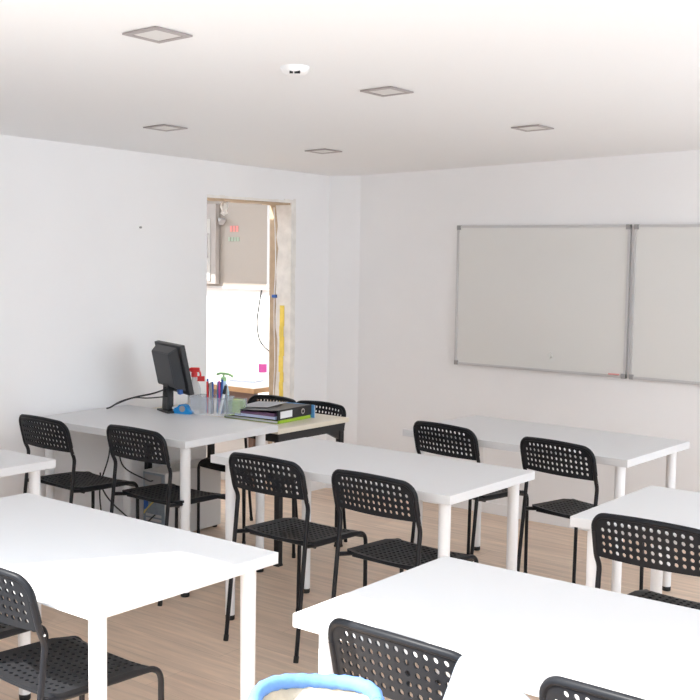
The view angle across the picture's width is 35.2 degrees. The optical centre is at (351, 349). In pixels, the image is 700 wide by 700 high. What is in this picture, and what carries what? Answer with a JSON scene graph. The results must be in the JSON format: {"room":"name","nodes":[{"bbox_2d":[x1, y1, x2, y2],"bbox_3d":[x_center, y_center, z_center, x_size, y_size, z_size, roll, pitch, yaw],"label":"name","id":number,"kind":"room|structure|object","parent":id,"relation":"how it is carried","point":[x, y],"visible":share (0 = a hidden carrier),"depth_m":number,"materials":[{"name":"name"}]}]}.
{"room":"classroom","nodes":[
{"label":"classroom","id":0,"kind":"room"},
{"bbox_2d":[0,134,328,519],"bbox_3d":[-1.670,-0.089,5.784,0.190,2.340,4.959,5,6,39],"label":"wall","id":1,"kind":"structure","parent":0,"point":[87,293],"depth_m":6.04,"materials":[{"name":"white paint"}]},
{"bbox_2d":[220,201,227,215],"bbox_3d":[-0.785,-0.873,6.835,0.050,0.090,0.048,-1,5,-20],"label":"flake","id":2,"kind":"object","parent":1,"relation":"hanging from","point":[224,205],"visible":1,"depth_m":6.82,"materials":[{"name":"white paint"}]},
{"bbox_2d":[207,197,289,204],"bbox_3d":[-0.690,-0.927,6.910,0.199,0.016,0.766,5,6,38],"label":"trim","id":3,"kind":"structure","parent":1,"relation":"attached to","point":[208,199],"depth_m":6.92,"materials":[{"name":"brown wood"}]},
{"bbox_2d":[207,194,295,398],"bbox_3d":[-0.620,0.020,6.938,0.006,1.950,0.788,5,6,39],"label":"trim","id":4,"kind":"structure","parent":1,"relation":"attached to","point":[208,195],"depth_m":7.16,"materials":[{"name":"paint"}]},
{"bbox_2d":[268,205,277,489],"bbox_3d":[-0.507,0.002,7.313,0.088,1.926,0.019,5,6,38],"label":"trim","id":5,"kind":"structure","parent":1,"relation":"attached to","point":[272,311],"depth_m":7.29,"materials":[{"name":"white wood"}]},
{"bbox_2d":[273,208,275,400],"bbox_3d":[-0.508,-0.131,7.277,0.021,1.600,0.014,5,6,38],"label":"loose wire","id":6,"kind":"object","parent":1,"relation":"attached to","point":[274,208],"visible":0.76,"depth_m":7.26,"materials":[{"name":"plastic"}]},
{"bbox_2d":[279,305,283,401],"bbox_3d":[-0.461,0.216,7.266,0.046,1.012,0.003,5,6,38],"label":"tape strip","id":7,"kind":"object","parent":1,"relation":"attached to","point":[281,327],"visible":0.58,"depth_m":7.25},
{"bbox_2d":[275,203,293,492],"bbox_3d":[-0.444,0.007,7.258,0.138,1.926,0.029,5,6,38],"label":"trim","id":8,"kind":"structure","parent":1,"relation":"attached to","point":[285,213],"depth_m":7.20,"materials":[{"name":"paint"}]},
{"bbox_2d":[207,288,268,394],"bbox_3d":[-0.847,-0.378,9.505,3.130,2.300,0.100,5,6,38],"label":"wall","id":9,"kind":"structure","parent":0,"point":[233,342],"depth_m":9.57,"materials":[{"name":"white paint"}]},
{"bbox_2d":[207,200,269,289],"bbox_3d":[-1.095,-0.967,9.567,1.050,0.872,0.036,5,6,38],"label":"window blind","id":10,"kind":"object","parent":9,"relation":"attached to","point":[244,247],"visible":0.55,"depth_m":9.41,"materials":[{"name":"beige fabric"}]},
{"bbox_2d":[207,204,219,283],"bbox_3d":[-1.297,-0.923,9.654,0.330,0.690,0.080,5,6,38],"label":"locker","id":11,"kind":"object","parent":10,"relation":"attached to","point":[213,210],"visible":0.53,"depth_m":9.57,"materials":[{"name":"grey metal"}]},
{"bbox_2d":[218,217,225,224],"bbox_3d":[-1.117,-1.103,9.502,0.075,0.068,0.086,5,6,38],"label":"spotlight","id":12,"kind":"object","parent":10,"relation":"attached to","point":[221,221],"visible":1,"depth_m":9.48,"materials":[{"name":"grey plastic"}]},
{"bbox_2d":[256,290,268,351],"bbox_3d":[-0.724,-0.185,9.333,0.212,0.633,0.012,5,6,38],"label":"hanging cable","id":13,"kind":"object","parent":10,"relation":"hanging from","point":[261,290],"visible":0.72,"depth_m":9.37,"materials":[{"name":"black plastic"}]},
{"bbox_2d":[326,176,360,487],"bbox_3d":[-0.054,-0.211,7.468,0.187,2.340,0.106,5,6,38],"label":"wall","id":14,"kind":"structure","parent":0,"point":[344,191],"depth_m":7.46,"materials":[{"name":"white paint"}]},
{"bbox_2d":[0,0,699,175],"bbox_3d":[0.499,-1.054,4.098,5.590,0.388,4.905,5,6,38],"label":"ceiling","id":15,"kind":"structure","parent":0,"point":[610,78],"depth_m":3.97,"materials":[{"name":"white paint"}]},
{"bbox_2d":[122,26,192,43],"bbox_3d":[-0.576,-0.934,3.280,0.146,0.006,0.146,3,4,38],"label":"recessed light","id":16,"kind":"object","parent":15,"relation":"in","point":[155,34],"visible":1,"depth_m":3.27,"materials":[{"name":"grey plastic"}]},
{"bbox_2d":[135,30,180,40],"bbox_3d":[-0.576,-0.935,3.280,0.106,0.003,0.106,3,4,38],"label":"diffuser","id":17,"kind":"object","parent":16,"relation":"attached to","point":[157,35],"depth_m":3.28,"materials":[{"name":"white plastic"}]},
{"bbox_2d":[143,124,187,131],"bbox_3d":[-0.873,-1.040,5.182,0.146,0.006,0.146,3,4,38],"label":"recessed light","id":18,"kind":"object","parent":15,"relation":"in","point":[163,127],"visible":1,"depth_m":5.17,"materials":[{"name":"white plastic"}]},
{"bbox_2d":[154,126,178,129],"bbox_3d":[-0.873,-1.041,5.182,0.106,0.003,0.106,3,4,38],"label":"diffuser","id":19,"kind":"object","parent":18,"relation":"attached to","point":[163,127],"depth_m":5.19,"materials":[{"name":"white plastic"}]},
{"bbox_2d":[280,64,309,75],"bbox_3d":[-0.192,-0.951,3.768,0.100,0.032,0.100,5,6,38],"label":"smoke detector","id":20,"kind":"object","parent":15,"relation":"attached to","point":[288,69],"visible":1,"depth_m":3.73,"materials":[{"name":"white plastic"}]},
{"bbox_2d":[305,149,341,153],"bbox_3d":[-0.152,-1.084,6.040,0.146,0.006,0.146,3,4,38],"label":"recessed light","id":21,"kind":"object","parent":15,"relation":"in","point":[319,151],"visible":1,"depth_m":6.04,"materials":[{"name":"white plastic"}]},
{"bbox_2d":[312,150,333,152],"bbox_3d":[-0.152,-1.085,6.040,0.106,0.003,0.106,3,4,38],"label":"diffuser","id":22,"kind":"object","parent":21,"relation":"attached to","point":[322,151],"depth_m":6.04,"materials":[{"name":"white plastic"}]},
{"bbox_2d":[360,86,413,96],"bbox_3d":[0.136,-0.982,4.207,0.146,0.006,0.146,3,4,38],"label":"recessed light","id":23,"kind":"object","parent":15,"relation":"in","point":[383,91],"visible":1,"depth_m":4.20,"materials":[{"name":"white plastic"}]},
{"bbox_2d":[370,89,404,94],"bbox_3d":[0.136,-0.983,4.207,0.106,0.003,0.106,3,4,38],"label":"diffuser","id":24,"kind":"object","parent":23,"relation":"attached to","point":[387,91],"depth_m":4.22,"materials":[{"name":"white plastic"}]},
{"bbox_2d":[511,125,553,131],"bbox_3d":[0.845,-1.031,5.146,0.146,0.006,0.146,3,4,38],"label":"recessed light","id":25,"kind":"object","parent":15,"relation":"in","point":[529,128],"visible":1,"depth_m":5.14,"materials":[{"name":"white plastic"}]},
{"bbox_2d":[519,127,544,130],"bbox_3d":[0.845,-1.032,5.146,0.106,0.003,0.106,3,4,38],"label":"diffuser","id":26,"kind":"object","parent":25,"relation":"attached to","point":[528,128],"depth_m":5.15,"materials":[{"name":"white plastic"}]},
{"bbox_2d":[0,480,699,699],"bbox_3d":[-0.497,1.137,5.663,8.800,0.050,5.870,5,6,38],"label":"floor","id":27,"kind":"structure","parent":0,"point":[182,637],"depth_m":5.07,"materials":[{"name":"brown wood"}]},
{"bbox_2d":[0,614,48,698],"bbox_3d":[-1.241,0.896,3.385,0.408,0.803,0.476,5,6,38],"label":"chair","id":28,"kind":"object","parent":27,"relation":"on","point":[6,630],"visible":0.32,"depth_m":3.36,"materials":[{"name":"black plastic"}]},
{"bbox_2d":[0,449,55,631],"bbox_3d":[-1.841,0.812,4.682,1.003,0.730,0.676,5,6,38],"label":"table","id":29,"kind":"object","parent":27,"relation":"on","point":[11,462],"visible":0.34,"depth_m":4.58,"materials":[{"name":"white laminate"}]},
{"bbox_2d":[19,414,138,518],"bbox_3d":[-1.372,0.709,5.541,0.408,0.803,0.476,5,6,40],"label":"chair","id":30,"kind":"object","parent":27,"relation":"on","point":[75,481],"visible":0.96,"depth_m":5.41,"materials":[{"name":"black plastic"}]},
{"bbox_2d":[0,567,163,699],"bbox_3d":[-0.825,0.930,3.059,0.408,0.803,0.476,5,6,40],"label":"chair","id":31,"kind":"object","parent":27,"relation":"on","point":[57,668],"visible":0.88,"depth_m":2.98,"materials":[{"name":"black plastic"}]},
{"bbox_2d":[0,493,277,699],"bbox_3d":[-0.904,0.938,3.366,1.214,0.730,0.676,5,6,38],"label":"table","id":32,"kind":"object","parent":27,"relation":"on","point":[93,565],"visible":0.95,"depth_m":3.18,"materials":[{"name":"white metal"}]},
{"bbox_2d":[34,405,277,597],"bbox_3d":[-1.007,0.735,5.621,1.105,0.745,0.648,4,6,36],"label":"table","id":33,"kind":"object","parent":27,"relation":"on","point":[185,432],"visible":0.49,"depth_m":5.49,"materials":[{"name":"white laminate"}]},
{"bbox_2d":[99,450,109,510],"bbox_3d":[-1.210,0.723,5.965,0.312,0.697,0.039,1,5,6],"label":"power cable","id":34,"kind":"object","parent":33,"relation":"hanging from","point":[109,450],"visible":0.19,"depth_m":5.98,"materials":[{"name":"black plastic"}]},
{"bbox_2d":[118,441,152,481],"bbox_3d":[-1.200,0.551,6.087,0.215,0.374,0.031,-1,5,-16],"label":"power cable","id":35,"kind":"object","parent":33,"relation":"hanging from","point":[118,441],"visible":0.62,"depth_m":6.09,"materials":[{"name":"black plastic"}]},
{"bbox_2d":[106,388,167,408],"bbox_3d":[-1.149,0.264,5.935,0.368,0.132,0.033,2,5,17],"label":"cable","id":36,"kind":"object","parent":33,"relation":"on","point":[139,396],"visible":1,"depth_m":5.92,"materials":[{"name":"black plastic"}]},
{"bbox_2d":[152,340,193,413],"bbox_3d":[-0.962,0.149,5.928,0.144,0.372,0.360,-2,6,-32],"label":"computer monitor","id":37,"kind":"object","parent":33,"relation":"on","point":[170,360],"visible":0.94,"depth_m":5.83,"materials":[{"name":"black plastic"}]},
{"bbox_2d":[172,404,193,414],"bbox_3d":[-0.894,0.315,5.867,0.112,0.052,0.042,3,5,23],"label":"tape dispenser","id":38,"kind":"object","parent":33,"relation":"on","point":[183,408],"visible":1,"depth_m":5.85,"materials":[{"name":"blue plastic"}]},
{"bbox_3d":[-0.741,0.295,5.868,0.205,0.096,0.130,3,5,21],"label":"box","id":39,"kind":"object","parent":33,"relation":"on","visible":0},
{"bbox_2d":[206,381,208,412],"bbox_3d":[-0.763,0.255,5.867,0.012,0.169,0.022,3,5,21],"label":"pen","id":40,"kind":"object","parent":39,"relation":"in","point":[207,387],"visible":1,"depth_m":5.86,"materials":[{"name":"red plastic"}]},
{"bbox_2d":[208,382,210,413],"bbox_3d":[-0.749,0.258,5.844,0.016,0.167,0.013,3,5,21],"label":"pen","id":41,"kind":"object","parent":39,"relation":"in","point":[209,382],"visible":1,"depth_m":5.84,"materials":[{"name":"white plastic"}]},
{"bbox_2d":[210,382,212,413],"bbox_3d":[-0.740,0.257,5.832,0.018,0.170,0.012,-1,5,-24],"label":"pen","id":42,"kind":"object","parent":39,"relation":"in","point":[210,382],"visible":1,"depth_m":5.83,"materials":[{"name":"grey plastic"}]},
{"bbox_2d":[212,382,213,402],"bbox_3d":[-0.737,0.256,5.854,0.013,0.169,0.017,3,5,21],"label":"pen","id":43,"kind":"object","parent":39,"relation":"in","point":[212,382],"visible":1,"depth_m":5.85,"materials":[{"name":"blue plastic"}]},
{"bbox_2d":[218,381,219,409],"bbox_3d":[-0.700,0.254,5.850,0.012,0.174,0.012,3,5,21],"label":"pen","id":44,"kind":"object","parent":39,"relation":"in","point":[218,381],"visible":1,"depth_m":5.84,"materials":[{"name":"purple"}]},
{"bbox_2d":[220,379,222,413],"bbox_3d":[-0.687,0.250,5.846,0.020,0.184,0.013,-4,7,-42],"label":"pen","id":45,"kind":"object","parent":39,"relation":"in","point":[222,379],"visible":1,"depth_m":5.84,"materials":[{"name":"blue plastic"}]},
{"bbox_2d":[217,386,226,414],"bbox_3d":[-0.678,0.268,5.804,0.051,0.158,0.018,1,5,7],"label":"pen","id":46,"kind":"object","parent":39,"relation":"in","point":[225,387],"visible":1,"depth_m":5.80,"materials":[{"name":"white plastic"}]},
{"bbox_2d":[225,384,227,413],"bbox_3d":[-0.662,0.264,5.859,0.019,0.155,0.013,3,5,21],"label":"pen","id":47,"kind":"object","parent":39,"relation":"in","point":[225,384],"visible":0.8,"depth_m":5.86,"materials":[{"name":"grey plastic"}]},
{"bbox_2d":[106,424,224,605],"bbox_3d":[-0.876,0.740,5.266,0.408,0.803,0.476,5,6,38],"label":"chair","id":48,"kind":"object","parent":27,"relation":"on","point":[168,494],"visible":0.88,"depth_m":5.12,"materials":[{"name":"black plastic"}]},
{"bbox_2d":[143,459,220,531],"bbox_3d":[-0.971,0.857,6.341,0.180,0.380,0.454,4,6,36],"label":"computer tower","id":49,"kind":"object","parent":27,"relation":"on","point":[210,480],"visible":0.56,"depth_m":6.29,"materials":[{"name":"white"}]},
{"bbox_2d":[99,472,155,521],"bbox_3d":[-1.227,0.819,6.068,0.310,0.306,0.034,-1,5,-22],"label":"power cable","id":50,"kind":"object","parent":49,"relation":"attached to","point":[100,472],"visible":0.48,"depth_m":6.05,"materials":[{"name":"black plastic"}]},
{"bbox_2d":[206,398,267,482],"bbox_3d":[-0.756,0.635,7.963,0.500,0.550,0.525,5,6,38],"label":"base cabinet","id":51,"kind":"object","parent":27,"relation":"on","point":[237,444],"visible":0.02,"depth_m":7.74,"materials":[{"name":"white"}]},
{"bbox_2d":[206,368,268,491],"bbox_3d":[-0.838,0.552,8.012,1.100,0.704,0.800,5,6,38],"label":"table","id":52,"kind":"object","parent":27,"relation":"on","point":[237,390],"visible":0.27,"depth_m":7.57,"materials":[{"name":"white wood"}]},
{"bbox_2d":[230,378,263,382],"bbox_3d":[-0.735,0.217,7.741,0.212,0.014,0.120,3,5,27],"label":"paper stack","id":53,"kind":"object","parent":52,"relation":"on","point":[247,380],"visible":1,"depth_m":7.71,"materials":[{"name":"white paper"}]},
{"bbox_2d":[258,358,266,380],"bbox_3d":[-0.626,0.139,7.801,0.062,0.162,0.061,5,6,38],"label":"spray can","id":54,"kind":"object","parent":52,"relation":"on","point":[262,366],"visible":0.95,"depth_m":7.78,"materials":[{"name":"white plastic"}]},
{"bbox_2d":[144,400,348,566],"bbox_3d":[-0.608,0.711,6.143,1.050,0.715,0.575,5,6,38],"label":"table","id":55,"kind":"object","parent":27,"relation":"on","point":[331,425],"visible":0.38,"depth_m":5.83,"materials":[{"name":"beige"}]},
{"bbox_2d":[188,367,204,409],"bbox_3d":[-0.846,0.213,6.038,0.098,0.228,0.072,1,5,2],"label":"spray bottle","id":56,"kind":"object","parent":55,"relation":"on","point":[194,401],"visible":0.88,"depth_m":6.02,"materials":[{"name":"white plastic"}]},
{"bbox_2d":[216,372,232,410],"bbox_3d":[-0.688,0.228,5.987,0.093,0.211,0.062,6,7,45],"label":"pump bottle","id":57,"kind":"object","parent":55,"relation":"on","point":[218,373],"visible":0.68,"depth_m":5.97,"materials":[{"name":"green plastic"}]},
{"bbox_2d":[228,399,245,412],"bbox_3d":[-0.614,0.302,5.910,0.085,0.078,0.080,3,5,21],"label":"tub","id":58,"kind":"object","parent":55,"relation":"on","point":[234,405],"visible":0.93,"depth_m":5.88,"materials":[{"name":"green plastic"}]},
{"bbox_2d":[224,413,310,423],"bbox_3d":[-0.454,0.360,5.963,0.375,0.018,0.282,4,6,34],"label":"folder","id":59,"kind":"object","parent":55,"relation":"on","point":[229,414],"visible":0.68,"depth_m":5.85,"materials":[{"name":"green plastic"}]},
{"bbox_2d":[231,403,310,420],"bbox_3d":[-0.428,0.326,5.938,0.312,0.054,0.300,4,6,33],"label":"ring binder","id":60,"kind":"object","parent":59,"relation":"on","point":[283,411],"visible":0.96,"depth_m":5.84,"materials":[{"name":"black"}]},
{"bbox_2d":[245,401,285,406],"bbox_3d":[-0.478,0.296,5.974,0.200,0.018,0.200,4,6,30],"label":"paper sheet","id":61,"kind":"object","parent":60,"relation":"on","point":[258,403],"visible":0.97,"depth_m":5.97,"materials":[{"name":"white paper"}]},
{"bbox_2d":[286,402,314,417],"bbox_3d":[-0.284,0.330,6.037,0.210,0.070,0.006,4,6,33],"label":"book","id":62,"kind":"object","parent":55,"relation":"on","point":[312,406],"visible":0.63,"depth_m":5.99,"materials":[{"name":"blue paper"}]},
{"bbox_2d":[197,395,297,533],"bbox_3d":[-0.586,0.668,6.312,0.396,0.775,0.461,5,6,39],"label":"chair","id":63,"kind":"object","parent":27,"relation":"on","point":[206,462],"visible":0.15,"depth_m":6.35,"materials":[{"name":"black plastic"}]},
{"bbox_2d":[242,400,347,557],"bbox_3d":[-0.306,0.692,6.080,0.396,0.775,0.461,5,6,38],"label":"chair","id":64,"kind":"object","parent":27,"relation":"on","point":[342,411],"visible":0.12,"depth_m":6.13,"materials":[{"name":"black plastic"}]},
{"bbox_2d":[223,452,367,662],"bbox_3d":[-0.225,0.807,4.593,0.408,0.803,0.476,5,6,38],"label":"chair","id":65,"kind":"object","parent":27,"relation":"on","point":[294,530],"visible":0.99,"depth_m":4.46,"materials":[{"name":"black plastic"}]},
{"bbox_2d":[211,437,534,683],"bbox_3d":[0.066,0.839,4.666,1.231,0.730,0.632,5,6,38],"label":"table","id":66,"kind":"object","parent":27,"relation":"on","point":[446,482],"visible":0.57,"depth_m":4.53,"materials":[{"name":"white laminate"}]},
{"bbox_2d":[328,618,461,699],"bbox_3d":[0.225,0.988,2.554,0.408,0.803,0.476,5,6,40],"label":"chair","id":67,"kind":"object","parent":27,"relation":"on","point":[338,627],"visible":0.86,"depth_m":2.37,"materials":[{"name":"black plastic"}]},
{"bbox_2d":[443,652,530,699],"bbox_3d":[0.270,0.725,2.152,0.134,0.207,0.220,-3,6,-40],"label":"cloth","id":68,"kind":"object","parent":67,"relation":"on","point":[472,678],"visible":1,"depth_m":2.17,"materials":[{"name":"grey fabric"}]},
{"bbox_2d":[331,469,478,693],"bbox_3d":[0.203,0.841,4.258,0.408,0.803,0.476,5,6,40],"label":"chair","id":69,"kind":"object","parent":27,"relation":"on","point":[395,552],"visible":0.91,"depth_m":4.13,"materials":[{"name":"black plastic"}]},
{"bbox_2d":[410,421,528,572],"bbox_3d":[0.585,0.742,5.480,0.476,0.803,0.408,-4,7,-44],"label":"chair","id":70,"kind":"object","parent":27,"relation":"on","point":[469,434],"visible":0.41,"depth_m":5.31,"materials":[{"name":"black plastic"}]},
{"bbox_2d":[293,556,699,699],"bbox_3d":[0.539,1.023,2.607,1.214,0.730,0.676,5,6,38],"label":"table","id":71,"kind":"object","parent":27,"relation":"on","point":[530,629],"visible":0.77,"depth_m":2.63,"materials":[{"name":"white laminate"}]},
{"bbox_2d":[402,415,689,592],"bbox_3d":[0.936,0.784,5.450,1.214,0.730,0.676,5,6,39],"label":"table","id":72,"kind":"object","parent":27,"relation":"on","point":[622,451],"visible":0.63,"depth_m":5.29,"materials":[{"name":"white laminate"}]},
{"bbox_2d":[517,436,644,589],"bbox_3d":[1.047,0.785,5.042,0.476,0.803,0.408,-4,7,-43],"label":"chair","id":73,"kind":"object","parent":27,"relation":"on","point":[565,508],"visible":0.63,"depth_m":4.94,"materials":[{"name":"black plastic"}]},
{"bbox_2d":[539,676,645,699],"bbox_3d":[0.648,1.021,2.236,0.408,0.803,0.476,5,6,39],"label":"chair","id":74,"kind":"object","parent":27,"relation":"on","point":[552,687],"visible":1,"depth_m":2.10,"materials":[{"name":"black plastic"}]},
{"bbox_2d":[570,485,699,593],"bbox_3d":[1.418,0.946,3.647,1.214,0.730,0.676,5,6,38],"label":"table","id":75,"kind":"object","parent":27,"relation":"on","point":[663,504],"visible":0.48,"depth_m":3.84,"materials":[{"name":"white laminate"}]},
{"bbox_2d":[591,513,699,609],"bbox_3d":[1.050,0.909,3.608,0.408,0.803,0.476,5,6,39],"label":"chair","id":76,"kind":"object","parent":27,"relation":"on","point":[600,520],"visible":0.54,"depth_m":3.43,"materials":[{"name":"black plastic"}]},
{"bbox_3d":[-0.054,1.034,1.974,0.408,0.803,0.476,5,6,38],"label":"chair","id":77,"kind":"object","parent":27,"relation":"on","visible":0},
{"bbox_2d":[247,673,384,699],"bbox_3d":[-0.064,0.788,1.927,0.238,0.393,0.230,1,5,3],"label":"bag","id":78,"kind":"object","parent":77,"relation":"on","point":[300,686],"visible":1,"depth_m":1.99,"materials":[{"name":"fabric"}]},
{"bbox_2d":[357,150,699,507],"bbox_3d":[1.960,-0.062,6.053,5.570,2.340,0.150,5,6,38],"label":"wall","id":79,"kind":"structure","parent":0,"point":[408,374],"depth_m":6.79,"materials":[{"name":"white paint"}]},
{"bbox_2d":[423,499,586,530],"bbox_3d":[2.019,1.083,5.988,5.048,0.069,0.011,5,6,38],"label":"baseboard","id":80,"kind":"structure","parent":79,"relation":"attached to","point":[486,507],"depth_m":6.75,"materials":[{"name":"white paint"}]},
{"bbox_2d":[454,224,631,378],"bbox_3d":[1.114,-0.304,6.588,1.150,0.872,0.028,5,6,38],"label":"whiteboard","id":81,"kind":"object","parent":79,"relation":"attached to","point":[525,293],"visible":1,"depth_m":6.56,"materials":[{"name":"white plastic"}]},
{"bbox_2d":[629,224,699,384],"bbox_3d":[2.035,-0.230,5.867,1.147,0.872,0.028,5,6,38],"label":"whiteboard","id":82,"kind":"object","parent":79,"relation":"attached to","point":[665,306],"visible":1,"depth_m":6.09,"materials":[{"name":"white ceramic"}]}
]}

